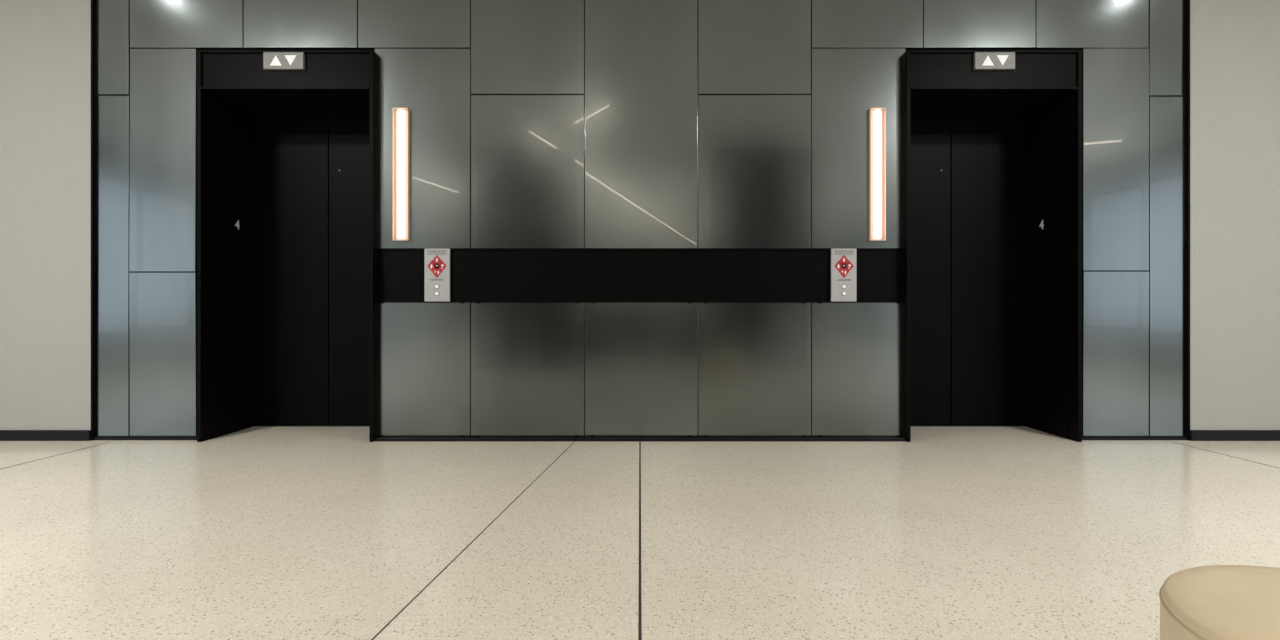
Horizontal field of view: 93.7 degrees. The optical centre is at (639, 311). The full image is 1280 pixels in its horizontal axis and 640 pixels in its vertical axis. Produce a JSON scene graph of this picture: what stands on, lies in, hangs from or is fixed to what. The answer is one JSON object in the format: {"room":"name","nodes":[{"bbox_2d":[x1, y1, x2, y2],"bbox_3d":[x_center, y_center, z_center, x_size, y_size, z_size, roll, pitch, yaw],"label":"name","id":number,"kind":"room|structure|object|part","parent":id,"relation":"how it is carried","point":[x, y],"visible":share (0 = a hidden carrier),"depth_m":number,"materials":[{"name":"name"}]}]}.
{"room":"lobby","nodes":[
{"label":"lobby","id":0,"kind":"room"},
{"bbox_2d":[0,0,90,440],"bbox_3d":[-5.364,-0.771,3.940,4.073,3.100,0.608,0,0,0],"label":"wall","id":1,"kind":"structure","parent":0,"point":[45,45],"depth_m":3.64,"materials":[{"name":"beige paint"}]},
{"bbox_2d":[0,430,90,440],"bbox_3d":[-5.364,0.747,3.630,4.073,0.064,0.012,0,0,0],"label":"baseboard","id":2,"kind":"structure","parent":1,"relation":"attached to","point":[5,435],"depth_m":3.62,"materials":[{"name":"black rubber"}]},
{"bbox_2d":[91,0,96,440],"bbox_3d":[-3.321,-0.771,3.654,0.012,3.100,0.040,0,0,0],"label":"trim","id":3,"kind":"structure","parent":1,"relation":"attached to","point":[93,2],"depth_m":3.64,"materials":[{"name":"black metal"}]},
{"bbox_2d":[130,0,1104,435],"bbox_3d":[0.003,-0.771,3.962,6.660,3.100,0.565,0,0,0],"label":"wall","id":4,"kind":"structure","parent":0,"point":[373,49],"depth_m":3.68,"materials":[{"name":"black"}]},
{"bbox_2d":[94,436,196,439],"bbox_3d":[-2.990,0.770,3.662,0.673,0.019,0.035,0,0,0],"label":"trim","id":5,"kind":"structure","parent":4,"relation":"attached to","point":[97,437],"depth_m":3.64,"materials":[{"name":"black metal"}]},
{"bbox_2d":[197,50,377,441],"bbox_3d":[-2.126,-0.395,3.874,1.054,2.348,0.580,0,0,0],"label":"elevator","id":6,"kind":"object","parent":4,"relation":"attached to","point":[287,139],"visible":0.77,"depth_m":4.09,"materials":[{"name":"black metal"}]},
{"bbox_3d":[-2.132,-1.504,3.597,0.240,0.102,0.022,0,0,0],"label":"floor indicator plate","id":7,"kind":"part","parent":6,"relation":"part of","materials":[{"name":"silver metal"}]},
{"bbox_3d":[-2.126,-1.451,3.861,1.010,0.206,0.506,0,0,0],"label":"header panel","id":8,"kind":"part","parent":6,"relation":"part of","materials":[{"name":"black metal"}]},
{"bbox_3d":[-2.381,-0.296,4.119,0.502,2.139,0.050,0,0,0],"label":"door","id":9,"kind":"part","parent":6,"relation":"part of","materials":[{"name":"black metal"}]},
{"bbox_3d":[-1.872,-0.296,4.119,0.502,2.139,0.050,0,0,0],"label":"door","id":10,"kind":"part","parent":6,"relation":"part of","materials":[{"name":"black metal"}]},
{"bbox_2d":[374,436,905,440],"bbox_3d":[0.000,0.770,3.644,3.199,0.019,0.070,0,0,0],"label":"trim","id":11,"kind":"structure","parent":4,"relation":"attached to","point":[385,438],"depth_m":3.61,"materials":[{"name":"black rubber"}]},
{"bbox_2d":[95,0,1185,436],"bbox_3d":[0.003,-0.785,3.664,6.651,3.088,0.030,0,0,0],"label":"cladding","id":12,"kind":"object","parent":4,"relation":"attached to","point":[727,154],"visible":0.93,"depth_m":3.65,"materials":[{"name":"metal"}]},
{"bbox_2d":[392,108,409,240],"bbox_3d":[-1.449,-0.834,3.636,0.096,0.804,0.036,0,0,0],"label":"wall sconce","id":13,"kind":"object","parent":12,"relation":"attached to","point":[400,116],"visible":1,"depth_m":3.63,"materials":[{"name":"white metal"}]},
{"bbox_2d":[397,110,404,237],"bbox_3d":[-1.449,-0.834,3.631,0.044,0.768,0.026,0,0,0],"label":"diffuser","id":14,"kind":"object","parent":13,"relation":"attached to","point":[400,113],"depth_m":3.62,"materials":[{"name":"white plastic"}]},
{"bbox_2d":[424,249,449,301],"bbox_3d":[-1.230,-0.224,3.639,0.154,0.321,0.020,0,0,0],"label":"panel","id":15,"kind":"object","parent":12,"relation":"attached to","point":[436,261],"visible":1,"depth_m":3.63,"materials":[{"name":"grey metal"}]},
{"bbox_3d":[0.000,-0.222,3.668,3.199,0.323,0.021,0,0,0],"label":"band panel","id":16,"kind":"part","parent":12,"relation":"part of","materials":[{"name":"black metal"}]},
{"bbox_2d":[831,249,856,301],"bbox_3d":[1.236,-0.224,3.639,0.154,0.321,0.020,0,0,0],"label":"panel","id":17,"kind":"object","parent":12,"relation":"attached to","point":[843,261],"visible":1,"depth_m":3.63,"materials":[{"name":"grey metal"}]},
{"bbox_2d":[869,108,885,240],"bbox_3d":[1.440,-0.834,3.636,0.096,0.804,0.036,0,0,0],"label":"wall sconce","id":18,"kind":"object","parent":12,"relation":"attached to","point":[877,116],"visible":1,"depth_m":3.63,"materials":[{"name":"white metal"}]},
{"bbox_2d":[874,110,880,237],"bbox_3d":[1.440,-0.834,3.631,0.044,0.768,0.026,0,0,0],"label":"diffuser","id":19,"kind":"object","parent":18,"relation":"attached to","point":[877,113],"depth_m":3.62,"materials":[{"name":"white plastic"}]},
{"bbox_2d":[902,50,1081,441],"bbox_3d":[2.123,-0.395,3.874,1.048,2.348,0.580,0,0,0],"label":"elevator","id":20,"kind":"object","parent":4,"relation":"attached to","point":[992,139],"visible":0.81,"depth_m":4.09,"materials":[{"name":"black metal"}]},
{"bbox_3d":[1.871,-0.296,4.119,0.499,2.139,0.050,0,0,0],"label":"door","id":21,"kind":"part","parent":20,"relation":"part of","materials":[{"name":"black metal"}]},
{"bbox_3d":[2.376,-0.296,4.119,0.499,2.139,0.050,0,0,0],"label":"door","id":22,"kind":"part","parent":20,"relation":"part of","materials":[{"name":"black metal"}]},
{"bbox_3d":[2.123,-1.451,3.861,1.004,0.206,0.506,0,0,0],"label":"header panel","id":23,"kind":"part","parent":20,"relation":"part of","materials":[{"name":"black metal"}]},
{"bbox_3d":[2.123,-1.504,3.597,0.240,0.102,0.022,0,0,0],"label":"floor indicator plate","id":24,"kind":"part","parent":20,"relation":"part of","materials":[{"name":"silver metal"}]},
{"bbox_2d":[1082,436,1186,439],"bbox_3d":[2.990,0.770,3.662,0.685,0.019,0.035,0,0,0],"label":"trim","id":25,"kind":"structure","parent":4,"relation":"attached to","point":[1083,437],"depth_m":3.64,"materials":[{"name":"black metal"}]},
{"bbox_2d":[0,426,1279,639],"bbox_3d":[0.000,0.829,-5.566,14.800,0.100,19.620,0,0,0],"label":"floor","id":26,"kind":"structure","parent":0,"point":[256,532],"depth_m":2.14,"materials":[{"name":"stone"}]},
{"bbox_2d":[2,442,1277,639],"bbox_3d":[0.010,0.779,-5.886,6.366,0.001,18.980,0,0,0],"label":"strips","id":27,"kind":"object","parent":26,"relation":"on","point":[639,623],"visible":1,"depth_m":2.03,"materials":[{"name":"grey metal"}]},
{"bbox_2d":[1159,565,1279,639],"bbox_3d":[0.929,0.586,0.736,0.442,0.387,0.442,0,0,0],"label":"ottoman","id":28,"kind":"object","parent":26,"relation":"on","point":[1211,602],"visible":1,"depth_m":0.82,"materials":[{"name":"beige leather"}]},
{"bbox_2d":[1190,0,1279,440],"bbox_3d":[5.367,-0.771,3.940,4.067,3.100,0.608,0,0,0],"label":"wall","id":29,"kind":"structure","parent":0,"point":[1235,44],"depth_m":3.64,"materials":[{"name":"beige paint"}]},
{"bbox_2d":[1184,0,1189,440],"bbox_3d":[3.327,-0.771,3.654,0.012,3.100,0.040,0,0,0],"label":"trim","id":30,"kind":"structure","parent":29,"relation":"attached to","point":[1187,2],"depth_m":3.64,"materials":[{"name":"black metal"}]},
{"bbox_2d":[1190,430,1279,440],"bbox_3d":[5.367,0.747,3.630,4.067,0.064,0.012,0,0,0],"label":"baseboard","id":31,"kind":"structure","parent":29,"relation":"attached to","point":[1195,435],"depth_m":3.62,"materials":[{"name":"black rubber"}]}
]}

